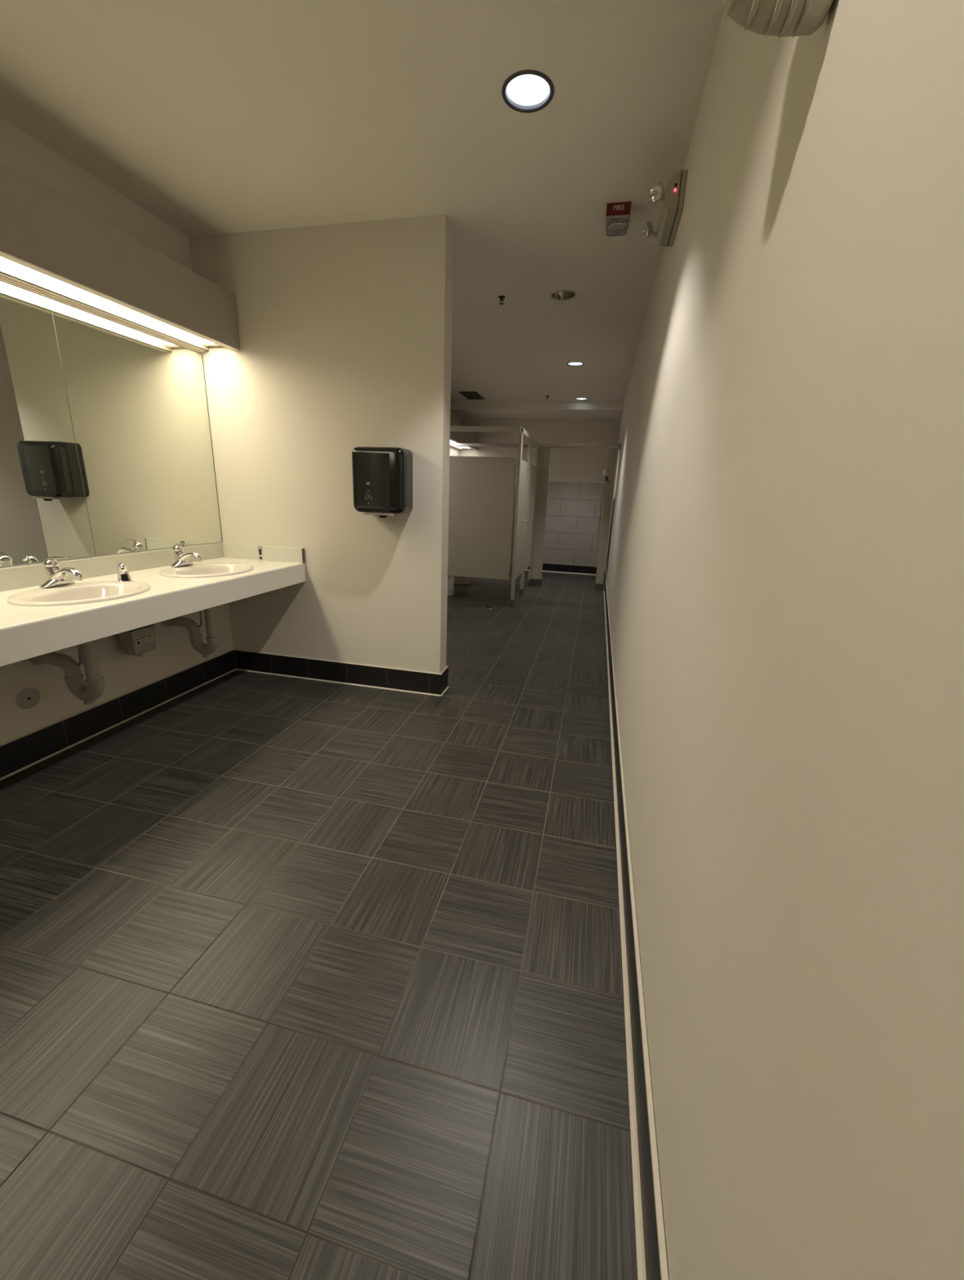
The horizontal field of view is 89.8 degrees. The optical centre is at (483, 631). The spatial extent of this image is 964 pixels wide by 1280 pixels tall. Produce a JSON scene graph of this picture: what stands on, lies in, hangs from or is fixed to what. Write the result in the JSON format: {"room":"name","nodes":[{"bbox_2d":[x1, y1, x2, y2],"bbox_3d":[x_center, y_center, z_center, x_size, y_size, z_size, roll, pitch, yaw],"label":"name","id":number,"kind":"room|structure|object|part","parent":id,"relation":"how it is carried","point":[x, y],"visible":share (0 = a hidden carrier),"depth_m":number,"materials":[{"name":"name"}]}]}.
{"room":"public restroom","nodes":[
{"label":"public restroom","id":0,"kind":"room"},
{"bbox_2d":[0,115,460,744],"bbox_3d":[-1.740,-1.218,3.910,0.100,2.778,11.200,6,16,12],"label":"wall","id":1,"kind":"structure","parent":0,"point":[21,153],"depth_m":2.48,"materials":[{"name":"paint"}]},
{"bbox_2d":[16,688,39,708],"bbox_3d":[-2.173,0.321,2.315,0.008,0.100,0.100,6,16,12],"label":"cover","id":2,"kind":"object","parent":1,"relation":"attached to","point":[28,698],"visible":1,"depth_m":2.31,"materials":[{"name":"plastic"}]},
{"bbox_2d":[0,280,96,568],"bbox_3d":[-2.248,-0.715,1.483,0.010,1.190,1.950,6,16,12],"label":"wall mirror","id":3,"kind":"object","parent":1,"relation":"attached to","point":[44,514],"visible":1,"depth_m":2.23,"materials":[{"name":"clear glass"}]},
{"bbox_2d":[0,542,223,591],"bbox_3d":[-2.222,-0.144,1.842,0.020,0.098,3.344,6,16,12],"label":"backsplash","id":4,"kind":"structure","parent":1,"relation":"attached to","point":[34,575],"depth_m":2.59,"materials":[{"name":"laminate"}]},
{"bbox_2d":[0,648,235,780],"bbox_3d":[-2.420,0.834,1.364,0.020,0.160,4.855,6,16,12],"label":"baseboard","id":5,"kind":"structure","parent":1,"relation":"attached to","point":[17,754],"depth_m":2.68,"materials":[{"name":"tile"}]},
{"bbox_2d":[0,163,239,353],"bbox_3d":[-2.037,-1.482,1.442,0.290,0.313,3.361,6,16,12],"label":"light","id":6,"kind":"object","parent":1,"relation":"attached to","point":[51,247],"visible":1,"depth_m":2.22,"materials":[{"name":"paint"}]},
{"bbox_2d":[0,256,214,343],"bbox_3d":[-2.045,-1.359,1.450,0.173,0.004,3.268,6,16,12],"label":"diffuser","id":7,"kind":"object","parent":6,"relation":"attached to","point":[6,266],"depth_m":2.33,"materials":[{"name":"white plastic"}]},
{"bbox_3d":[-2.044,-1.354,1.479,0.271,0.047,3.361,6,16,12],"label":"frame","id":8,"kind":"part","parent":6,"relation":"part of","materials":[{"name":"white metal"}]},
{"bbox_3d":[-1.670,-1.914,2.989,0.275,0.269,0.010,6,16,12],"label":"panel","id":9,"kind":"part","parent":6,"relation":"part of","materials":[{"name":"plastic"}]},
{"bbox_2d":[48,298,222,556],"bbox_3d":[-1.926,-1.083,2.830,0.010,1.190,0.916,6,16,12],"label":"wall mirror","id":10,"kind":"object","parent":1,"relation":"attached to","point":[137,401],"visible":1,"depth_m":2.73,"materials":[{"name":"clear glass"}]},
{"bbox_2d":[118,623,155,656],"bbox_3d":[-1.981,0.039,2.749,0.148,0.198,0.152,6,16,12],"label":"box","id":11,"kind":"object","parent":1,"relation":"attached to","point":[137,642],"visible":0.79,"depth_m":2.71,"materials":[{"name":"plastic"}]},
{"bbox_3d":[-1.952,-0.037,2.722,0.095,0.036,0.152,6,16,12],"label":"black lid","id":12,"kind":"part","parent":11,"relation":"part of","materials":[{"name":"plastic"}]},
{"bbox_2d":[136,635,151,644],"bbox_3d":[-1.913,0.047,2.735,0.001,0.033,0.100,6,16,12],"label":"print","id":13,"kind":"object","parent":11,"relation":"attached to","point":[140,639],"depth_m":2.73},
{"bbox_2d":[0,542,306,666],"bbox_3d":[-1.916,-0.055,1.805,0.648,0.228,3.366,6,16,12],"label":"countertop","id":14,"kind":"structure","parent":1,"relation":"attached to","point":[26,633],"depth_m":2.31,"materials":[{"name":"laminate"}]},
{"bbox_2d":[39,556,84,588],"bbox_3d":[-1.918,-0.274,2.216,0.194,0.142,0.146,6,16,12],"label":"faucet","id":15,"kind":"object","parent":14,"relation":"on","point":[56,575],"visible":1,"depth_m":2.20,"materials":[{"name":"silver metal"}]},
{"bbox_3d":[-1.937,-0.324,2.207,0.132,0.042,0.035,6,16,12],"label":"lever","id":16,"kind":"part","parent":15,"relation":"part of","materials":[{"name":"silver metal"}]},
{"bbox_3d":[-1.912,-0.251,2.221,0.178,0.083,0.058,6,16,12],"label":"spout","id":17,"kind":"part","parent":15,"relation":"part of","materials":[{"name":"silver metal"}]},
{"bbox_2d":[6,581,150,606],"bbox_3d":[-1.790,-0.108,2.188,0.446,0.156,0.526,6,16,12],"label":"sink","id":18,"kind":"object","parent":14,"relation":"in","point":[98,591],"visible":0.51,"depth_m":2.21,"materials":[{"name":"white ceramic"}]},
{"bbox_2d":[28,640,104,705],"bbox_3d":[-1.978,0.138,2.313,0.354,0.422,0.102,6,16,12],"label":"trap","id":19,"kind":"object","parent":18,"relation":"attached to","point":[93,690],"visible":0.88,"depth_m":2.29,"materials":[{"name":"plastic"}]},
{"bbox_3d":[-2.031,0.158,2.324,0.196,0.118,0.060,6,16,12],"label":"trap arm","id":20,"kind":"part","parent":19,"relation":"part of","materials":[{"name":"plastic"}]},
{"bbox_2d":[117,562,133,581],"bbox_3d":[-1.797,-0.295,2.421,0.073,0.104,0.074,6,16,12],"label":"soap dispenser","id":21,"kind":"object","parent":14,"relation":"on","point":[123,575],"visible":0.84,"depth_m":2.40,"materials":[{"name":"silver metal"}]},
{"bbox_3d":[-1.784,-0.323,2.390,0.023,0.032,0.047,-10,20,-38],"label":"spout","id":22,"kind":"part","parent":21,"relation":"part of","materials":[{"name":"silver metal"}]},
{"bbox_2d":[170,542,203,567],"bbox_3d":[-1.758,-0.457,2.885,0.194,0.142,0.146,6,16,12],"label":"faucet","id":23,"kind":"object","parent":14,"relation":"on","point":[181,557],"visible":1,"depth_m":2.87,"materials":[{"name":"metal"}]},
{"bbox_3d":[-1.777,-0.507,2.876,0.132,0.042,0.035,6,16,12],"label":"lever","id":24,"kind":"part","parent":23,"relation":"part of","materials":[{"name":"silver metal"}]},
{"bbox_3d":[-1.752,-0.434,2.890,0.178,0.083,0.058,6,16,12],"label":"spout","id":25,"kind":"part","parent":23,"relation":"part of","materials":[{"name":"silver metal"}]},
{"bbox_2d":[159,562,253,577],"bbox_3d":[-1.625,-0.296,2.879,0.446,0.156,0.526,6,16,12],"label":"sink","id":26,"kind":"object","parent":14,"relation":"in","point":[215,569],"visible":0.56,"depth_m":2.92,"materials":[{"name":"white ceramic"}]},
{"bbox_2d":[161,607,219,657],"bbox_3d":[-1.811,-0.053,3.013,0.354,0.422,0.102,6,16,12],"label":"trap","id":27,"kind":"object","parent":26,"relation":"attached to","point":[195,635],"visible":0.89,"depth_m":2.99,"materials":[{"name":"plastic"}]},
{"bbox_3d":[-1.863,-0.033,3.024,0.196,0.118,0.060,6,16,12],"label":"trap arm","id":28,"kind":"part","parent":27,"relation":"part of","materials":[{"name":"plastic"}]},
{"bbox_2d":[449,417,479,450],"bbox_3d":[-0.919,-2.666,5.980,0.362,0.297,5.878,6,16,12],"label":"light","id":29,"kind":"object","parent":1,"relation":"attached to","point":[455,437],"visible":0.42,"depth_m":7.87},
{"bbox_2d":[449,440,469,448],"bbox_3d":[-0.927,-2.551,5.984,0.245,0.004,5.783,6,16,12],"label":"diffuser","id":30,"kind":"object","parent":29,"relation":"attached to","point":[452,443],"depth_m":8.21,"materials":[{"name":"white plastic"}]},
{"bbox_3d":[-0.926,-2.546,6.014,0.343,0.047,5.878,6,16,12],"label":"frame","id":31,"kind":"part","parent":29,"relation":"part of","materials":[{"name":"white metal"}]},
{"bbox_2d":[0,570,637,1279],"bbox_3d":[-0.382,0.295,3.998,2.995,0.080,11.200,6,16,12],"label":"floor","id":32,"kind":"structure","parent":0,"point":[300,979],"depth_m":1.37,"materials":[{"name":"tile"}]},
{"bbox_2d":[447,575,454,595],"bbox_3d":[-0.718,-0.911,6.654,0.791,0.774,0.460,6,16,12],"label":"toilet","id":33,"kind":"object","parent":32,"relation":"on","point":[451,591],"visible":0.09,"depth_m":6.61,"materials":[{"name":"white ceramic"}]},
{"bbox_2d":[453,576,471,584],"bbox_3d":[-0.511,-1.147,7.519,0.791,0.774,0.460,6,16,12],"label":"toilet","id":34,"kind":"object","parent":32,"relation":"on","point":[457,580],"visible":0.11,"depth_m":7.48,"materials":[{"name":"white ceramic"}]},
{"bbox_2d":[482,605,494,608],"bbox_3d":[0.065,-0.295,5.996,0.150,0.002,0.150,6,16,12],"label":"floor drain","id":35,"kind":"object","parent":32,"relation":"on","point":[486,606],"visible":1,"depth_m":5.98,"materials":[{"name":"silver metal"}]},
{"bbox_2d":[509,432,523,607],"bbox_3d":[0.401,-1.298,5.844,0.038,2.039,0.128,6,16,12],"label":"pilaster","id":36,"kind":"object","parent":32,"relation":"on","point":[521,434],"visible":1,"depth_m":5.79,"materials":[{"name":"beige metal"}]},
{"bbox_2d":[448,456,517,580],"bbox_3d":[-0.396,-1.404,5.984,1.583,1.440,0.052,6,16,12],"label":"partition panel","id":37,"kind":"object","parent":36,"relation":"attached to","point":[482,488],"visible":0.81,"depth_m":5.89,"materials":[{"name":"metal"}]},
{"bbox_2d":[449,426,522,432],"bbox_3d":[-0.172,-2.372,5.673,1.272,0.058,0.040,6,16,12],"label":"headrail","id":38,"kind":"object","parent":36,"relation":"attached to","point":[453,428],"visible":0.67,"depth_m":5.61,"materials":[{"name":"metal"}]},
{"bbox_2d":[515,459,529,579],"bbox_3d":[0.502,-1.417,6.189,0.052,1.432,0.633,6,16,12],"label":"door","id":39,"kind":"structure","parent":36,"relation":"attached to","point":[525,465],"depth_m":6.17,"materials":[{"name":"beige metal"}]},
{"bbox_2d":[519,440,532,595],"bbox_3d":[0.575,-1.497,6.573,0.038,2.039,0.158,6,16,12],"label":"pilaster","id":40,"kind":"object","parent":32,"relation":"on","point":[530,442],"visible":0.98,"depth_m":6.54,"materials":[{"name":"beige metal"}]},
{"bbox_2d":[510,466,517,570],"bbox_3d":[-0.218,-1.606,6.726,1.583,1.440,0.052,6,16,12],"label":"partition panel","id":41,"kind":"object","parent":40,"relation":"attached to","point":[516,473],"visible":0.02,"depth_m":6.58,"materials":[{"name":"metal"}]},
{"bbox_2d":[520,427,539,447],"bbox_3d":[0.626,-2.521,6.340,0.038,0.059,1.649,6,16,12],"label":"headrail","id":42,"kind":"object","parent":40,"relation":"attached to","point":[526,433],"visible":0.76,"depth_m":6.12,"materials":[{"name":"silver metal"}]},
{"bbox_2d":[524,464,537,569],"bbox_3d":[0.685,-1.626,6.955,0.052,1.432,0.681,6,16,12],"label":"door","id":43,"kind":"structure","parent":40,"relation":"attached to","point":[531,517],"depth_m":6.93,"materials":[{"name":"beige metal"}]},
{"bbox_2d":[527,446,539,586],"bbox_3d":[0.761,-1.708,7.348,0.038,2.039,0.126,6,16,12],"label":"pilaster","id":44,"kind":"object","parent":32,"relation":"on","point":[529,581],"visible":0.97,"depth_m":7.33,"materials":[{"name":"beige metal"}]},
{"bbox_2d":[530,447,551,585],"bbox_3d":[0.874,-1.718,7.398,0.174,2.039,0.038,6,16,12],"label":"pilaster","id":45,"kind":"object","parent":32,"relation":"on","point":[544,453],"visible":0.98,"depth_m":7.37,"materials":[{"name":"beige metal"}]},
{"bbox_2d":[456,442,621,449],"bbox_3d":[0.771,-2.744,7.143,2.429,0.085,0.050,6,16,12],"label":"headrail","id":46,"kind":"object","parent":45,"relation":"attached to","point":[458,444],"visible":0.94,"depth_m":7.09,"materials":[{"name":"metal"}]},
{"bbox_2d":[594,448,617,590],"bbox_3d":[1.818,-1.625,7.198,0.121,2.039,0.038,6,16,12],"label":"pilaster","id":47,"kind":"object","parent":32,"relation":"on","point":[612,452],"visible":1,"depth_m":7.17,"materials":[{"name":"beige metal"}]},
{"bbox_2d":[594,469,605,567],"bbox_3d":[1.845,-1.766,7.608,0.052,1.432,0.796,6,16,12],"label":"door","id":48,"kind":"structure","parent":47,"relation":"attached to","point":[604,471],"depth_m":7.25,"materials":[{"name":"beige metal"}]},
{"bbox_2d":[604,472,610,482],"bbox_3d":[1.803,-2.228,7.014,0.086,0.129,0.012,6,16,12],"label":"wall hook","id":49,"kind":"object","parent":47,"relation":"attached to","point":[606,477],"visible":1,"depth_m":7.02,"materials":[{"name":"white"}]},
{"bbox_2d":[188,214,453,673],"bbox_3d":[-1.026,-0.992,3.205,1.625,2.778,0.145,6,16,12],"label":"wall","id":50,"kind":"structure","parent":0,"point":[345,330],"depth_m":3.04,"materials":[{"name":"paint"}]},
{"bbox_2d":[233,648,442,696],"bbox_3d":[-1.079,0.290,3.479,1.629,0.160,0.020,6,16,12],"label":"baseboard","id":51,"kind":"structure","parent":50,"relation":"attached to","point":[325,670],"depth_m":3.46,"materials":[{"name":"tile"}]},
{"bbox_2d":[351,446,413,517],"bbox_3d":[-0.612,-0.902,2.942,0.338,0.407,0.208,6,16,12],"label":"paper towel dispenser","id":52,"kind":"object","parent":50,"relation":"attached to","point":[383,477],"visible":1,"depth_m":2.85,"materials":[{"name":"grey plastic"}]},
{"bbox_3d":[-0.654,-0.892,2.851,0.220,0.299,0.009,6,16,12],"label":"window panel","id":53,"kind":"part","parent":52,"relation":"part of","materials":[{"name":"black plastic"}]},
{"bbox_2d":[440,666,448,695],"bbox_3d":[-0.272,0.345,3.389,0.020,0.160,0.169,6,16,12],"label":"baseboard","id":54,"kind":"structure","parent":50,"relation":"attached to","point":[445,672],"depth_m":3.39,"materials":[{"name":"tile"}]},
{"bbox_2d":[0,0,724,401],"bbox_3d":[-0.279,-2.416,3.234,2.995,0.001,11.200,6,16,12],"label":"ceiling","id":55,"kind":"structure","parent":0,"point":[211,117],"depth_m":1.99,"materials":[{"name":"paint"}]},
{"bbox_2d":[454,390,488,399],"bbox_3d":[-0.167,-3.544,7.272,0.340,0.010,0.680,6,16,12],"label":"ceiling vent","id":56,"kind":"object","parent":55,"relation":"in","point":[467,394],"visible":1,"depth_m":7.23,"materials":[{"name":"metal"}]},
{"bbox_2d":[458,391,484,399],"bbox_3d":[-0.167,-3.545,7.272,0.280,0.007,0.620,6,16,12],"label":"grille","id":57,"kind":"object","parent":56,"relation":"attached to","point":[466,394],"depth_m":7.23,"materials":[{"name":"black metal"}]},
{"bbox_2d":[497,295,505,304],"bbox_3d":[0.138,-2.491,3.646,0.052,0.047,0.052,6,16,12],"label":"sprinkler","id":58,"kind":"object","parent":55,"relation":"attached to","point":[501,297],"visible":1,"depth_m":3.64,"materials":[{"name":"brown metal"}]},
{"bbox_2d":[502,69,554,112],"bbox_3d":[0.165,-1.995,1.785,0.194,0.019,0.194,6,16,12],"label":"recessed light","id":59,"kind":"object","parent":55,"relation":"in","point":[527,91],"visible":1,"depth_m":1.79,"materials":[{"name":"white"}]},
{"bbox_2d":[550,289,577,300],"bbox_3d":[0.593,-2.560,3.539,0.194,0.185,0.194,6,16,12],"label":"recessed light","id":60,"kind":"object","parent":55,"relation":"in","point":[560,295],"visible":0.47,"depth_m":3.62,"materials":[{"name":"metal"}]},
{"bbox_2d":[566,361,584,366],"bbox_3d":[1.024,-2.974,5.376,0.194,0.019,0.194,6,16,12],"label":"recessed light","id":61,"kind":"object","parent":55,"relation":"in","point":[571,363],"visible":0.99,"depth_m":5.39,"materials":[{"name":"white"}]},
{"bbox_2d":[574,397,587,400],"bbox_3d":[1.472,-3.485,7.247,0.194,0.019,0.194,6,16,12],"label":"recessed light","id":62,"kind":"object","parent":55,"relation":"in","point":[577,398],"visible":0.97,"depth_m":7.26,"materials":[{"name":"white"}]},
{"bbox_2d":[605,201,631,236],"bbox_3d":[0.698,-2.126,2.513,0.119,0.094,0.156,6,16,12],"label":"fire alarm strobe","id":63,"kind":"object","parent":55,"relation":"attached to","point":[618,214],"visible":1,"depth_m":2.45,"materials":[{"name":"red plastic"}]},
{"bbox_2d":[450,400,624,418],"bbox_3d":[0.857,-3.655,8.007,2.795,0.117,0.880,6,16,12],"label":"beam","id":64,"kind":"structure","parent":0,"point":[596,409],"depth_m":7.75,"materials":[{"name":"paint"}]},
{"bbox_2d":[459,417,620,566],"bbox_3d":[0.919,-2.502,8.828,2.795,2.778,0.100,6,16,12],"label":"wall","id":65,"kind":"structure","parent":0,"point":[566,464],"depth_m":8.48,"materials":[{"name":"paint"}]},
{"bbox_2d":[524,563,596,575],"bbox_3d":[0.856,-1.226,9.119,2.771,0.160,0.034,6,16,12],"label":"baseboard","id":66,"kind":"structure","parent":65,"relation":"attached to","point":[548,567],"depth_m":8.96,"materials":[{"name":"tile"}]},
{"bbox_2d":[532,481,613,566],"bbox_3d":[0.888,-2.003,8.913,2.793,1.460,0.008,6,16,12],"label":"wall tile","id":67,"kind":"object","parent":65,"relation":"attached to","point":[573,508],"depth_m":8.75,"materials":[{"name":"tile"}]},
{"bbox_2d":[604,0,963,1279],"bbox_3d":[1.079,-0.942,3.311,0.100,2.778,11.200,6,16,12],"label":"wall","id":68,"kind":"structure","parent":0,"point":[784,566],"depth_m":0.51,"materials":[{"name":"paint"}]},
{"bbox_2d":[603,568,606,589],"bbox_3d":[2.043,-0.908,8.153,0.020,0.160,1.480,6,16,12],"label":"baseboard","id":69,"kind":"structure","parent":68,"relation":"attached to","point":[604,578],"depth_m":7.97,"materials":[{"name":"tile"}]},
{"bbox_2d":[604,580,668,1279],"bbox_3d":[0.797,0.507,2.955,0.024,0.163,9.460,6,16,12],"label":"baseboard","id":70,"kind":"structure","parent":68,"relation":"attached to","point":[651,1259],"depth_m":1.15,"materials":[{"name":"tile"}]},
{"bbox_2d":[642,169,687,247],"bbox_3d":[0.800,-1.875,2.167,0.147,0.138,0.325,6,16,12],"label":"emergency light","id":71,"kind":"object","parent":68,"relation":"attached to","point":[673,199],"visible":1,"depth_m":2.06,"materials":[{"name":"beige plastic"}]},
{"bbox_3d":[0.809,-1.895,2.301,0.047,0.042,0.024,0,16,-6],"label":"swivel arm","id":72,"kind":"part","parent":71,"relation":"part of","materials":[{"name":"beige plastic"}]},
{"bbox_3d":[0.728,-1.854,2.047,0.018,0.018,0.010,12,18,30],"label":"bulb","id":73,"kind":"part","parent":71,"relation":"part of","materials":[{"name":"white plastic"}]},
{"bbox_3d":[0.861,-1.869,2.153,0.022,0.137,0.320,6,16,12],"label":"plate","id":74,"kind":"part","parent":71,"relation":"part of","materials":[{"name":"beige plastic"}]},
{"bbox_2d":[722,0,834,39],"bbox_3d":[0.372,-0.878,0.582,0.133,0.237,0.058,6,16,12],"label":"air freshener","id":75,"kind":"object","parent":68,"relation":"attached to","point":[774,18],"visible":1,"depth_m":0.61,"materials":[{"name":"beige plastic"}]}
]}

